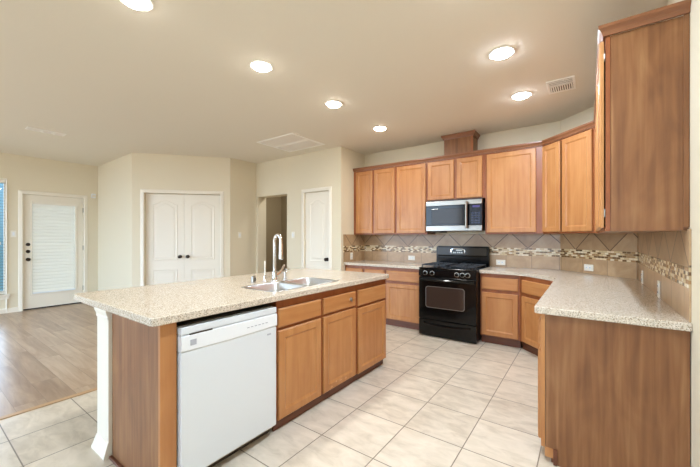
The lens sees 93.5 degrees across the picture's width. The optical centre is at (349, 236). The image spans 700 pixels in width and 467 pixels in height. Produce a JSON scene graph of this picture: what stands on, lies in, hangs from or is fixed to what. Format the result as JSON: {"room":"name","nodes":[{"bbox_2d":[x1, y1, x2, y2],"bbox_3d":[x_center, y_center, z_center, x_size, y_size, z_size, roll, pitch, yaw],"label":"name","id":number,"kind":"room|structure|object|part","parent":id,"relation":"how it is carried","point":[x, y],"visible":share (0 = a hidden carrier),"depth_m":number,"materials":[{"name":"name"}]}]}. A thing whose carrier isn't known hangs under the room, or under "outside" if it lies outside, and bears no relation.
{"room":"kitchen","nodes":[
{"label":"kitchen","id":0,"kind":"room"},
{"bbox_2d":[0,152,97,308],"bbox_3d":[-6.667,-0.062,4.792,0.120,2.765,5.170,0,0,36],"label":"wall","id":1,"kind":"structure","parent":0,"point":[26,173],"depth_m":6.09,"materials":[{"name":"beige paint"}]},
{"bbox_2d":[0,178,6,312],"bbox_3d":[-6.271,0.155,5.221,0.018,2.330,1.170,0,0,36],"label":"trim","id":2,"kind":"structure","parent":1,"relation":"attached to","point":[0,178],"depth_m":5.68,"materials":[{"name":"beige paint"}]},
{"bbox_2d":[0,179,9,299],"bbox_3d":[-6.305,0.045,5.246,0.155,2.070,1.230,0,0,36],"label":"window","id":3,"kind":"structure","parent":1,"relation":"in","point":[3,296],"depth_m":5.72,"materials":[{"name":"beige paint"}]},
{"bbox_3d":[-6.352,0.000,5.279,0.040,1.980,1.130,0,0,36],"label":"sash","id":4,"kind":"part","parent":3,"relation":"part of","materials":[{"name":"beige paint"}]},
{"bbox_2d":[0,183,4,291],"bbox_3d":[-6.299,0.010,5.242,0.037,1.900,1.114,0,0,36],"label":"blind","id":5,"kind":"object","parent":3,"relation":"attached to","point":[2,183],"depth_m":5.72,"materials":[{"name":"blue plastic"}]},
{"bbox_3d":[-6.285,1.035,5.231,0.105,0.090,1.230,0,0,36],"label":"sill","id":6,"kind":"part","parent":3,"relation":"part of","materials":[{"name":"beige paint"}]},
{"bbox_2d":[0,307,17,313],"bbox_3d":[-6.989,1.277,4.231,0.013,0.086,3.885,0,0,36],"label":"baseboard","id":7,"kind":"structure","parent":1,"relation":"attached to","point":[13,309],"depth_m":5.71,"materials":[{"name":"beige paint"}]},
{"bbox_2d":[11,230,15,236],"bbox_3d":[-5.888,-0.052,5.759,0.012,0.116,0.072,0,0,36],"label":"light switch","id":8,"kind":"object","parent":1,"relation":"attached to","point":[13,233],"visible":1,"depth_m":5.76,"materials":[{"name":"white plastic"}]},
{"bbox_2d":[23,194,82,309],"bbox_3d":[-5.584,0.278,6.229,0.114,2.076,0.870,0,0,36],"label":"door","id":9,"kind":"structure","parent":1,"relation":"in","point":[52,226],"depth_m":6.20,"materials":[{"name":"beige paint"}]},
{"bbox_2d":[33,204,73,291],"bbox_3d":[-5.604,0.206,6.237,0.012,1.650,0.598,0,0,36],"label":"blind","id":10,"kind":"object","parent":9,"relation":"attached to","point":[53,225],"depth_m":6.22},
{"bbox_3d":[-5.582,1.026,6.221,0.026,0.028,0.614,0,0,36],"label":"rail","id":11,"kind":"part","parent":9,"relation":"part of","materials":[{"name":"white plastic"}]},
{"bbox_3d":[-5.562,-0.624,6.232,0.046,0.052,0.660,0,0,36],"label":"head rail","id":12,"kind":"part","parent":9,"relation":"part of","materials":[{"name":"beige paint"}]},
{"bbox_2d":[18,190,87,311],"bbox_3d":[-5.561,0.246,6.207,0.018,2.147,0.994,0,0,36],"label":"trim","id":13,"kind":"structure","parent":1,"relation":"attached to","point":[20,192],"depth_m":5.84,"materials":[{"name":"beige paint"}]},
{"bbox_2d":[91,307,111,460],"bbox_3d":[-0.874,0.874,2.917,0.207,0.893,2.262,0,0,36],"label":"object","id":14,"kind":"structure","parent":0,"point":[102,443],"depth_m":2.00,"materials":[{"name":"beige paint"}]},
{"bbox_3d":[-0.874,1.275,2.917,0.207,0.090,2.262,0,0,36],"label":"moulding","id":15,"kind":"part","parent":14,"relation":"part of","materials":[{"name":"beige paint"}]},
{"bbox_2d":[98,153,131,290],"bbox_3d":[-4.470,-0.062,6.286,1.931,2.765,0.121,0,0,38],"label":"wall","id":16,"kind":"structure","parent":0,"point":[114,176],"depth_m":6.17,"materials":[{"name":"beige paint"}]},
{"bbox_2d":[132,153,229,286],"bbox_3d":[-2.981,-0.062,5.892,1.596,2.765,0.120,0,0,-14],"label":"wall","id":17,"kind":"structure","parent":0,"point":[149,171],"depth_m":5.80,"materials":[{"name":"beige paint"}]},
{"bbox_2d":[146,193,183,285],"bbox_3d":[-3.272,0.276,5.816,0.614,2.072,0.103,0,0,-14],"label":"door","id":18,"kind":"structure","parent":17,"relation":"in","point":[164,212],"depth_m":5.83,"materials":[{"name":"beige paint"}]},
{"bbox_2d":[140,189,223,285],"bbox_3d":[-2.956,0.247,5.828,1.355,2.145,0.020,0,0,-14],"label":"trim","id":19,"kind":"structure","parent":17,"relation":"attached to","point":[142,191],"depth_m":5.79,"materials":[{"name":"beige paint"}]},
{"bbox_2d":[184,194,219,280],"bbox_3d":[-2.672,0.276,5.960,0.614,2.072,0.103,0,0,-14],"label":"door","id":20,"kind":"structure","parent":17,"relation":"in","point":[201,212],"depth_m":5.97,"materials":[{"name":"beige paint"}]},
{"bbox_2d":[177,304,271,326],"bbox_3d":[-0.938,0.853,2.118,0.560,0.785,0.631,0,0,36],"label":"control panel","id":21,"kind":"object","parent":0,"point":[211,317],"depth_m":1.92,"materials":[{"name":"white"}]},
{"bbox_2d":[230,158,255,275],"bbox_3d":[-2.071,-0.062,6.291,0.120,2.765,0.580,0,0,36],"label":"wall","id":22,"kind":"structure","parent":0,"point":[242,173],"depth_m":6.24,"materials":[{"name":"beige paint"}]},
{"bbox_2d":[266,197,280,271],"bbox_3d":[-2.194,-0.062,7.829,0.120,2.765,1.370,0,0,36],"label":"wall","id":23,"kind":"structure","parent":0,"point":[273,204],"depth_m":8.12,"materials":[{"name":"brown paint"}]},
{"bbox_2d":[0,303,558,466],"bbox_3d":[-2.010,1.345,3.793,8.900,0.050,9.000,0,0,36],"label":"floor","id":24,"kind":"structure","parent":0,"point":[432,401],"depth_m":2.53,"materials":[{"name":"beige tile"}]},
{"bbox_2d":[0,387,96,419],"bbox_3d":[-2.336,1.317,2.659,0.050,0.006,6.780,0,0,36],"label":"trim","id":25,"kind":"structure","parent":24,"relation":"on","point":[93,389],"depth_m":2.58,"materials":[{"name":"brown wood"}]},
{"bbox_2d":[109,313,176,466],"bbox_3d":[-1.159,0.874,1.816,0.605,0.893,0.098,0,0,36],"label":"island end panel","id":26,"kind":"object","parent":24,"relation":"on","point":[144,357],"visible":0.86,"depth_m":1.72,"materials":[{"name":"brown wood"}]},
{"bbox_3d":[-1.182,1.311,1.784,0.604,0.018,0.018,0,0,36],"label":"shoe moulding","id":27,"kind":"part","parent":26,"relation":"part of","materials":[{"name":"brown wood"}]},
{"bbox_3d":[-1.180,0.874,1.804,0.585,0.893,0.018,0,0,36],"label":"panel","id":28,"kind":"part","parent":26,"relation":"part of","materials":[{"name":"brown wood"}]},
{"bbox_2d":[177,304,276,466],"bbox_3d":[-0.915,0.890,2.101,0.618,0.860,0.635,0,0,36],"label":"dishwasher","id":29,"kind":"object","parent":24,"relation":"on","point":[226,361],"visible":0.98,"depth_m":1.87,"materials":[{"name":"white"}]},
{"bbox_3d":[-0.689,0.551,1.935,0.054,0.087,0.631,0,0,36],"label":"control panel","id":30,"kind":"part","parent":29,"relation":"part of","materials":[{"name":"white plastic"}]},
{"bbox_3d":[-0.700,1.255,1.945,0.012,0.026,0.621,0,0,36],"label":"toe panel","id":31,"kind":"part","parent":29,"relation":"part of","materials":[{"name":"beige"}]},
{"bbox_2d":[267,285,355,430],"bbox_3d":[-0.453,0.874,2.761,0.634,0.893,0.936,0,0,36],"label":"base cabinet","id":32,"kind":"object","parent":24,"relation":"on","point":[316,333],"visible":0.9,"depth_m":2.50,"materials":[{"name":"brown wood"}]},
{"bbox_3d":[-0.357,0.550,2.392,0.020,0.128,0.434,0,0,36],"label":"false drawer","id":33,"kind":"part","parent":32,"relation":"part of","materials":[{"name":"brown wood"}]},
{"bbox_3d":[-0.357,0.936,2.392,0.020,0.602,0.434,0,0,36],"label":"door","id":34,"kind":"part","parent":32,"relation":"part of","materials":[{"name":"brown wood"}]},
{"bbox_3d":[-0.083,0.550,2.772,0.020,0.128,0.440,0,0,36],"label":"false drawer","id":35,"kind":"part","parent":32,"relation":"part of","materials":[{"name":"brown wood"}]},
{"bbox_3d":[-0.083,0.936,2.772,0.020,0.602,0.440,0,0,36],"label":"door","id":36,"kind":"part","parent":32,"relation":"part of","materials":[{"name":"brown wood"}]},
{"bbox_2d":[345,265,363,271],"bbox_3d":[0.232,0.885,5.460,0.363,0.869,0.589,0,0,36],"label":"base cabinet","id":37,"kind":"object","parent":24,"relation":"on","point":[356,268],"visible":0.13,"depth_m":5.22,"materials":[{"name":"brown wood"}]},
{"bbox_3d":[0.065,0.572,5.229,0.328,0.147,0.020,0,0,36],"label":"drawer","id":38,"kind":"part","parent":37,"relation":"part of","materials":[{"name":"brown wood"}]},
{"bbox_2d":[353,279,385,381],"bbox_3d":[-0.025,0.874,3.366,0.621,0.893,0.540,0,0,36],"label":"base cabinet","id":39,"kind":"object","parent":24,"relation":"on","point":[370,296],"visible":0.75,"depth_m":3.16,"materials":[{"name":"brown wood"}]},
{"bbox_2d":[74,268,388,326],"bbox_3d":[-0.735,0.406,2.813,1.176,0.041,2.289,0,0,36],"label":"countertop","id":40,"kind":"structure","parent":39,"relation":"on","point":[167,303],"depth_m":2.19,"materials":[{"name":"beige stone"}]},
{"bbox_2d":[251,276,255,282],"bbox_3d":[-0.814,0.357,2.776,0.044,0.055,0.042,0,0,36],"label":"air gap","id":41,"kind":"object","parent":40,"relation":"on","point":[253,278],"visible":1,"depth_m":2.76,"materials":[{"name":"silver metal"}]},
{"bbox_2d":[263,261,268,281],"bbox_3d":[-0.728,0.297,2.853,0.040,0.175,0.065,0,0,36],"label":"water tap","id":42,"kind":"object","parent":40,"relation":"on","point":[265,277],"visible":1,"depth_m":2.84,"materials":[{"name":"silver metal"}]},
{"bbox_2d":[271,233,284,280],"bbox_3d":[-0.604,0.178,2.885,0.135,0.414,0.143,0,0,36],"label":"kitchen faucet","id":43,"kind":"object","parent":40,"relation":"on","point":[275,273],"visible":1,"depth_m":2.86,"materials":[{"name":"silver metal"}]},
{"bbox_3d":[-0.625,0.138,2.847,0.114,0.334,0.029,0,0,38],"label":"spout","id":44,"kind":"part","parent":43,"relation":"part of","materials":[{"name":"silver metal"}]},
{"bbox_3d":[-0.621,0.297,2.922,0.032,0.104,0.102,0,0,38],"label":"lever handle","id":45,"kind":"part","parent":43,"relation":"part of","materials":[{"name":"silver metal"}]},
{"bbox_2d":[283,268,289,279],"bbox_3d":[-0.563,0.330,2.928,0.082,0.110,0.042,0,0,36],"label":"soap dispenser","id":46,"kind":"object","parent":40,"relation":"on","point":[284,271],"visible":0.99,"depth_m":2.93,"materials":[{"name":"silver metal"}]},
{"bbox_2d":[241,277,338,291],"bbox_3d":[-0.462,0.477,2.701,0.405,0.191,0.775,0,0,36],"label":"sink","id":47,"kind":"object","parent":40,"relation":"in","point":[284,285],"visible":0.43,"depth_m":2.75,"materials":[{"name":"grey metal"}]},
{"bbox_3d":[-0.575,0.476,2.544,0.405,0.188,0.389,0,0,36],"label":"bowl","id":48,"kind":"part","parent":47,"relation":"part of","materials":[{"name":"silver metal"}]},
{"bbox_3d":[-0.351,0.476,2.855,0.405,0.188,0.394,0,0,36],"label":"bowl","id":49,"kind":"part","parent":47,"relation":"part of","materials":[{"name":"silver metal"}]},
{"bbox_3d":[0.217,0.557,3.188,0.020,0.142,0.499,0,0,36],"label":"drawer","id":50,"kind":"part","parent":39,"relation":"part of","materials":[{"name":"brown wood"}]},
{"bbox_3d":[0.217,0.949,3.188,0.020,0.593,0.499,0,0,36],"label":"door","id":51,"kind":"part","parent":39,"relation":"part of","materials":[{"name":"brown wood"}]},
{"bbox_2d":[364,266,386,323],"bbox_3d":[0.535,0.885,5.241,0.381,0.869,0.589,0,0,36],"label":"base cabinet","id":52,"kind":"object","parent":24,"relation":"on","point":[370,269],"visible":0.2,"depth_m":5.00,"materials":[{"name":"brown wood"}]},
{"bbox_3d":[0.368,0.572,5.011,0.346,0.147,0.020,0,0,36],"label":"drawer","id":53,"kind":"part","parent":52,"relation":"part of","materials":[{"name":"brown wood"}]},
{"bbox_3d":[0.381,0.836,5.028,0.381,0.769,0.020,0,0,36],"label":"frame","id":54,"kind":"part","parent":52,"relation":"part of","materials":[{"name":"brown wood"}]},
{"bbox_2d":[386,267,419,329],"bbox_3d":[0.930,0.885,4.956,0.587,0.869,0.589,0,0,36],"label":"base cabinet","id":55,"kind":"object","parent":24,"relation":"on","point":[402,284],"visible":0.61,"depth_m":4.73,"materials":[{"name":"brown wood"}]},
{"bbox_2d":[344,260,427,268],"bbox_3d":[0.621,0.430,5.168,1.338,0.040,0.609,0,0,36],"label":"countertop","id":56,"kind":"structure","parent":55,"relation":"on","point":[408,265],"depth_m":5.05,"materials":[{"name":"beige stone"}]},
{"bbox_3d":[0.763,0.572,4.726,0.552,0.147,0.020,0,0,36],"label":"drawer","id":57,"kind":"part","parent":55,"relation":"part of","materials":[{"name":"brown wood"}]},
{"bbox_3d":[0.763,0.946,4.726,0.552,0.525,0.020,0,0,36],"label":"door","id":58,"kind":"part","parent":55,"relation":"part of","materials":[{"name":"brown wood"}]},
{"bbox_2d":[419,246,489,343],"bbox_3d":[1.420,0.728,4.480,0.754,1.185,0.752,0,0,36],"label":"gas range","id":59,"kind":"object","parent":24,"relation":"on","point":[449,286],"visible":0.98,"depth_m":4.24,"materials":[{"name":"black metal"}]},
{"bbox_3d":[1.214,0.791,4.231,0.514,0.283,0.004,0,0,36],"label":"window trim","id":60,"kind":"part","parent":59,"relation":"part of","materials":[{"name":"grey glass"}]},
{"bbox_3d":[1.226,1.146,4.211,0.600,0.052,0.025,0,0,36],"label":"drawer pull","id":61,"kind":"part","parent":59,"relation":"part of","materials":[{"name":"black metal"}]},
{"bbox_3d":[1.216,0.566,4.198,0.716,0.032,0.055,0,0,36],"label":"handle","id":62,"kind":"part","parent":59,"relation":"part of","materials":[{"name":"black metal"}]},
{"bbox_3d":[1.244,1.199,4.237,0.750,0.214,0.040,0,0,36],"label":"storage drawer","id":63,"kind":"part","parent":59,"relation":"part of","materials":[{"name":"black metal"}]},
{"bbox_3d":[1.244,0.807,4.236,0.750,0.554,0.042,0,0,36],"label":"oven door","id":64,"kind":"part","parent":59,"relation":"part of","materials":[{"name":"black metal"}]},
{"bbox_3d":[1.245,0.480,4.238,0.754,0.089,0.038,0,0,36],"label":"control panel","id":65,"kind":"part","parent":59,"relation":"part of","materials":[{"name":"black metal"}]},
{"bbox_2d":[419,264,486,271],"bbox_3d":[1.417,0.421,4.477,0.754,0.026,0.620,0,0,36],"label":"cooktop","id":66,"kind":"object","parent":59,"relation":"in","point":[430,268],"depth_m":4.29,"materials":[{"name":"black metal"}]},
{"bbox_2d":[452,249,463,253],"bbox_3d":[1.554,0.210,4.742,0.178,0.068,0.002,0,0,36],"label":"clock","id":67,"kind":"object","parent":59,"relation":"on","point":[454,251],"depth_m":4.74,"materials":[{"name":"silver metal"}]},
{"bbox_3d":[1.598,0.216,4.727,0.694,0.137,0.024,0,0,36],"label":"guard panel","id":68,"kind":"part","parent":59,"relation":"part of","materials":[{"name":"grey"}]},
{"bbox_2d":[480,273,520,347],"bbox_3d":[1.971,0.885,4.205,0.444,0.869,0.589,0,0,36],"label":"base cabinet","id":69,"kind":"object","parent":24,"relation":"on","point":[499,293],"visible":0.9,"depth_m":3.97,"materials":[{"name":"brown wood"}]},
{"bbox_3d":[1.804,0.572,3.975,0.409,0.147,0.020,0,0,36],"label":"drawer","id":70,"kind":"part","parent":69,"relation":"part of","materials":[{"name":"brown wood"}]},
{"bbox_3d":[1.804,0.946,3.975,0.409,0.525,0.020,0,0,36],"label":"door","id":71,"kind":"part","parent":69,"relation":"part of","materials":[{"name":"brown wood"}]},
{"bbox_2d":[520,276,552,355],"bbox_3d":[2.356,0.885,3.593,0.680,0.869,1.428,0,0,-9],"label":"base cabinet","id":72,"kind":"object","parent":24,"relation":"on","point":[532,290],"visible":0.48,"depth_m":3.67,"materials":[{"name":"brown wood"}]},
{"bbox_3d":[2.027,0.946,3.560,0.020,0.525,0.491,0,0,-9],"label":"door","id":73,"kind":"part","parent":72,"relation":"part of","materials":[{"name":"brown wood"}]},
{"bbox_3d":[2.027,0.572,3.560,0.020,0.147,0.491,0,0,-9],"label":"drawer","id":74,"kind":"part","parent":72,"relation":"part of","materials":[{"name":"brown wood"}]},
{"bbox_2d":[479,266,691,331],"bbox_3d":[1.789,0.430,3.065,1.491,0.040,2.654,0,0,36],"label":"countertop","id":75,"kind":"structure","parent":72,"relation":"on","point":[573,294],"depth_m":2.12,"materials":[{"name":"beige stone"}]},
{"bbox_2d":[538,314,689,466],"bbox_3d":[1.607,0.885,2.093,0.643,0.869,0.818,0,0,36],"label":"base cabinet","id":76,"kind":"object","parent":24,"relation":"on","point":[611,394],"visible":0.77,"depth_m":1.75,"materials":[{"name":"brown wood"}]},
{"bbox_3d":[1.362,0.572,2.286,0.020,0.147,0.756,0,0,36],"label":"drawer","id":77,"kind":"part","parent":76,"relation":"part of","materials":[{"name":"brown wood"}]},
{"bbox_3d":[1.362,0.946,2.286,0.020,0.525,0.756,0,0,36],"label":"door","id":78,"kind":"part","parent":76,"relation":"part of","materials":[{"name":"brown wood"}]},
{"bbox_3d":[1.185,1.274,1.898,0.020,0.092,0.008,0,0,36],"label":"toe trim","id":79,"kind":"part","parent":76,"relation":"part of","materials":[{"name":"brown wood"}]},
{"bbox_2d":[281,196,286,269],"bbox_3d":[-0.818,-0.062,7.754,2.400,2.765,0.120,0,0,36],"label":"wall","id":80,"kind":"structure","parent":0,"point":[283,198],"depth_m":8.28,"materials":[{"name":"brown paint"}]},
{"bbox_2d":[256,148,334,272],"bbox_3d":[-1.036,-0.062,6.025,2.110,2.765,0.200,0,0,36],"label":"wall","id":81,"kind":"structure","parent":0,"point":[287,176],"depth_m":5.87,"materials":[{"name":"beige paint"}]},
{"bbox_2d":[301,186,331,269],"bbox_3d":[-0.576,0.247,5.559,0.680,2.145,0.018,0,0,36],"label":"trim","id":82,"kind":"structure","parent":81,"relation":"attached to","point":[329,188],"depth_m":5.51,"materials":[{"name":"beige paint"}]},
{"bbox_2d":[305,191,328,269],"bbox_3d":[-0.563,0.276,5.577,0.555,2.072,0.103,0,0,36],"label":"door","id":83,"kind":"structure","parent":81,"relation":"in","point":[316,203],"depth_m":5.59,"materials":[{"name":"beige paint"}]},
{"bbox_2d":[0,0,668,165],"bbox_3d":[-2.010,-1.495,3.793,8.900,0.100,9.000,0,0,36],"label":"ceiling","id":84,"kind":"structure","parent":0,"point":[176,77],"depth_m":2.86,"materials":[{"name":"beige paint"}]},
{"bbox_2d":[25,126,66,135],"bbox_3d":[-4.156,-1.440,4.503,0.150,0.010,0.400,0,0,36],"label":"ceiling vent","id":85,"kind":"object","parent":84,"relation":"in","point":[27,127],"visible":1,"depth_m":4.48,"materials":[{"name":"beige metal"}]},
{"bbox_2d":[119,0,153,10],"bbox_3d":[-1.309,-1.429,2.006,0.196,0.030,0.196,0,0,36],"label":"recessed light","id":86,"kind":"object","parent":84,"relation":"in","point":[140,5],"visible":1,"depth_m":2.02,"materials":[{"name":"white paint"}]},
{"bbox_2d":[249,60,272,71],"bbox_3d":[-0.749,-1.429,2.781,0.196,0.030,0.196,0,0,36],"label":"recessed light","id":87,"kind":"object","parent":84,"relation":"in","point":[258,65],"visible":1,"depth_m":2.75,"materials":[{"name":"white paint"}]},
{"bbox_2d":[256,133,324,151],"bbox_3d":[-0.906,-1.440,5.068,0.780,0.010,0.700,0,0,36],"label":"ceiling vent","id":88,"kind":"object","parent":84,"relation":"in","point":[290,142],"visible":1,"depth_m":5.02,"materials":[{"name":"beige metal"}]},
{"bbox_2d":[325,100,342,107],"bbox_3d":[-0.177,-1.429,3.574,0.196,0.030,0.196,0,0,36],"label":"recessed light","id":89,"kind":"object","parent":84,"relation":"in","point":[331,103],"visible":1,"depth_m":3.53,"materials":[{"name":"white paint"}]},
{"bbox_2d":[373,126,386,130],"bbox_3d":[0.400,-1.429,4.374,0.196,0.030,0.196,0,0,36],"label":"recessed light","id":90,"kind":"object","parent":84,"relation":"in","point":[377,128],"visible":1,"depth_m":4.33,"materials":[{"name":"white paint"}]},
{"bbox_2d":[488,46,515,59],"bbox_3d":[1.191,-1.429,2.584,0.196,0.030,0.196,0,0,36],"label":"recessed light","id":91,"kind":"object","parent":84,"relation":"in","point":[502,52],"visible":1,"depth_m":2.55,"materials":[{"name":"white paint"}]},
{"bbox_2d":[511,91,531,99],"bbox_3d":[1.748,-1.429,3.357,0.196,0.030,0.196,0,0,36],"label":"recessed light","id":92,"kind":"object","parent":84,"relation":"in","point":[523,94],"visible":1,"depth_m":3.32,"materials":[{"name":"white paint"}]},
{"bbox_2d":[546,75,575,93],"bbox_3d":[2.009,-1.440,3.131,0.225,0.010,0.310,0,0,36],"label":"ceiling vent","id":93,"kind":"object","parent":84,"relation":"in","point":[567,83],"visible":1,"depth_m":3.12,"materials":[{"name":"beige metal"}]},
{"bbox_2d":[335,146,364,270],"bbox_3d":[0.009,-0.062,5.567,0.120,2.765,0.680,0,0,36],"label":"wall","id":94,"kind":"structure","parent":0,"point":[346,160],"depth_m":5.32,"materials":[{"name":"beige paint"}]},
{"bbox_2d":[343,234,364,261],"bbox_3d":[0.075,0.186,5.547,0.010,0.448,0.615,0,0,36],"label":"tile backsplash","id":95,"kind":"structure","parent":94,"relation":"attached to","point":[355,244],"depth_m":5.53,"materials":[{"name":"brown tile"}]},
{"bbox_2d":[365,121,560,268],"bbox_3d":[1.447,-0.062,5.023,3.090,2.765,0.120,0,0,36],"label":"wall","id":96,"kind":"structure","parent":0,"point":[540,132],"depth_m":4.64,"materials":[{"name":"beige paint"}]},
{"bbox_2d":[354,167,403,234],"bbox_3d":[0.477,-0.561,5.429,0.797,1.048,0.346,0,0,36],"label":"upper cabinet","id":97,"kind":"object","parent":96,"relation":"attached to","point":[374,190],"visible":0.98,"depth_m":5.27,"materials":[{"name":"brown wood"}]},
{"bbox_3d":[0.232,-0.561,5.405,0.320,1.012,0.020,0,0,36],"label":"door","id":98,"kind":"part","parent":97,"relation":"part of","materials":[{"name":"brown wood"}]},
{"bbox_3d":[0.539,-0.561,5.183,0.373,1.012,0.020,0,0,36],"label":"door","id":99,"kind":"part","parent":97,"relation":"part of","materials":[{"name":"brown wood"}]},
{"bbox_2d":[396,162,435,234],"bbox_3d":[1.006,-0.561,5.048,0.503,1.048,0.346,0,0,36],"label":"upper cabinet","id":100,"kind":"object","parent":96,"relation":"attached to","point":[411,180],"visible":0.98,"depth_m":4.91,"materials":[{"name":"brown wood"}]},
{"bbox_3d":[0.909,-0.561,4.916,0.470,1.012,0.020,0,0,36],"label":"door","id":101,"kind":"part","parent":100,"relation":"part of","materials":[{"name":"brown wood"}]},
{"bbox_2d":[427,154,484,200],"bbox_3d":[1.535,-0.798,4.666,0.798,0.573,0.346,0,0,36],"label":"upper cabinet","id":102,"kind":"object","parent":96,"relation":"attached to","point":[462,177],"visible":0.88,"depth_m":4.53,"materials":[{"name":"brown wood"}]},
{"bbox_3d":[1.280,-0.795,4.649,0.382,0.543,0.020,0,0,36],"label":"door","id":103,"kind":"part","parent":102,"relation":"part of","materials":[{"name":"brown wood"}]},
{"bbox_2d":[426,198,484,232],"bbox_3d":[1.497,-0.285,4.613,0.764,0.446,0.477,0,0,36],"label":"microwave oven","id":104,"kind":"object","parent":102,"relation":"attached to","point":[442,216],"visible":0.99,"depth_m":4.44,"materials":[{"name":"silver metal"}]},
{"bbox_3d":[1.319,-0.291,4.541,0.560,0.277,0.032,0,0,36],"label":"door","id":105,"kind":"part","parent":104,"relation":"part of","materials":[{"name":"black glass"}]},
{"bbox_3d":[1.534,-0.286,4.333,0.036,0.353,0.068,0,0,36],"label":"handle","id":106,"kind":"part","parent":104,"relation":"part of","materials":[{"name":"silver metal"}]},
{"bbox_3d":[1.645,-0.291,4.305,0.164,0.277,0.032,0,0,36],"label":"control panel","id":107,"kind":"part","parent":104,"relation":"part of","materials":[{"name":"black"}]},
{"bbox_2d":[441,130,479,159],"bbox_3d":[1.573,-1.265,4.688,0.471,0.358,0.272,0,0,36],"label":"chase","id":108,"kind":"object","parent":102,"relation":"on","point":[467,141],"visible":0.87,"depth_m":4.59,"materials":[{"name":"brown wood"}]},
{"bbox_3d":[1.573,-1.414,4.688,0.471,0.060,0.272,0,0,36],"label":"crown","id":109,"kind":"part","parent":108,"relation":"part of","materials":[{"name":"brown wood"}]},
{"bbox_3d":[1.600,-0.795,4.418,0.336,0.543,0.020,0,0,36],"label":"door","id":110,"kind":"part","parent":102,"relation":"part of","materials":[{"name":"brown wood"}]},
{"bbox_2d":[365,234,559,269],"bbox_3d":[1.440,0.186,4.948,2.908,0.448,0.010,0,0,36],"label":"tile backsplash","id":111,"kind":"structure","parent":96,"relation":"attached to","point":[538,251],"depth_m":4.63,"materials":[{"name":"brown tile"}]},
{"bbox_2d":[496,260,504,264],"bbox_3d":[2.057,0.350,4.492,0.116,0.072,0.010,0,0,36],"label":"wall outlet","id":112,"kind":"object","parent":111,"relation":"attached to","point":[498,262],"visible":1,"depth_m":4.49,"materials":[{"name":"white plastic"}]},
{"bbox_2d":[485,146,542,233],"bbox_3d":[2.125,-0.561,4.240,0.654,1.048,0.346,0,0,36],"label":"upper cabinet","id":113,"kind":"object","parent":96,"relation":"attached to","point":[513,178],"visible":0.97,"depth_m":4.10,"materials":[{"name":"brown wood"}]},
{"bbox_2d":[561,106,593,270],"bbox_3d":[2.764,-0.062,3.614,0.120,2.765,1.003,0,0,-9],"label":"wall","id":114,"kind":"structure","parent":0,"point":[587,115],"depth_m":3.85,"materials":[{"name":"beige paint"}]},
{"bbox_2d":[542,127,597,233],"bbox_3d":[2.517,-0.561,3.597,0.362,1.048,1.175,0,0,-9],"label":"upper cabinet","id":115,"kind":"object","parent":114,"relation":"attached to","point":[568,163],"visible":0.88,"depth_m":3.53,"materials":[{"name":"brown wood"}]},
{"bbox_3d":[2.313,-0.561,3.785,0.020,1.012,0.265,0,0,-9],"label":"door","id":116,"kind":"part","parent":115,"relation":"part of","materials":[{"name":"brown wood"}]},
{"bbox_3d":[2.369,-0.561,3.444,0.020,1.012,0.372,0,0,-9],"label":"door","id":117,"kind":"part","parent":115,"relation":"part of","materials":[{"name":"brown wood"}]},
{"bbox_2d":[560,233,637,278],"bbox_3d":[2.695,0.186,3.631,0.010,0.448,0.940,0,0,-9],"label":"tile backsplash","id":118,"kind":"structure","parent":114,"relation":"attached to","point":[616,255],"depth_m":3.53,"materials":[{"name":"brown tile"}]},
{"bbox_2d":[584,264,592,270],"bbox_3d":[2.677,0.346,3.692,0.010,0.072,0.116,0,0,-9],"label":"wall outlet","id":119,"kind":"object","parent":118,"relation":"attached to","point":[587,267],"visible":1,"depth_m":3.69,"materials":[{"name":"white plastic"}]},
{"bbox_2d":[664,0,699,466],"bbox_3d":[0.840,-0.062,0.372,0.120,2.765,6.786,0,0,36],"label":"wall","id":120,"kind":"structure","parent":0,"point":[695,4],"depth_m":1.53,"materials":[{"name":"beige paint"}]},
{"bbox_2d":[595,13,689,233],"bbox_3d":[2.019,-0.558,2.414,0.354,1.054,1.760,0,0,36],"label":"upper cabinet","id":121,"kind":"object","parent":120,"relation":"attached to","point":[642,121],"visible":1,"depth_m":1.70,"materials":[{"name":"brown wood"}]},
{"bbox_2d":[353,0,690,171],"bbox_3d":[1.499,-1.113,3.783,1.609,0.055,4.262,0,0,-19],"label":"crown molding","id":122,"kind":"structure","parent":121,"relation":"attached to","point":[680,8],"depth_m":1.87,"materials":[{"name":"brown wood"}]},
{"bbox_3d":[2.230,-0.558,2.973,0.020,1.018,0.565,0,0,36],"label":"door","id":123,"kind":"part","parent":121,"relation":"part of","materials":[{"name":"brown wood"}]},
{"bbox_3d":[1.536,-0.558,2.025,0.020,1.018,0.550,0,0,35],"label":"door","id":124,"kind":"part","parent":121,"relation":"part of","materials":[{"name":"brown wood"}]},
{"bbox_3d":[1.910,-0.558,2.494,0.020,1.054,1.756,0,0,36],"label":"frame","id":125,"kind":"part","parent":121,"relation":"part of","materials":[{"name":"brown wood"}]},
{"bbox_2d":[638,229,690,321],"bbox_3d":[2.199,0.186,2.367,0.010,0.448,1.950,0,0,36],"label":"tile backsplash","id":126,"kind":"structure","parent":120,"relation":"attached to","point":[665,257],"depth_m":1.96,"materials":[{"name":"brown tile"}]},
{"bbox_2d":[657,280,659,297],"bbox_3d":[2.090,0.355,2.229,0.010,0.116,0.072,0,0,36],"label":"wall outlet","id":127,"kind":"object","parent":126,"relation":"attached to","point":[658,281],"visible":1,"depth_m":2.22,"materials":[{"name":"white plastic"}]}
]}

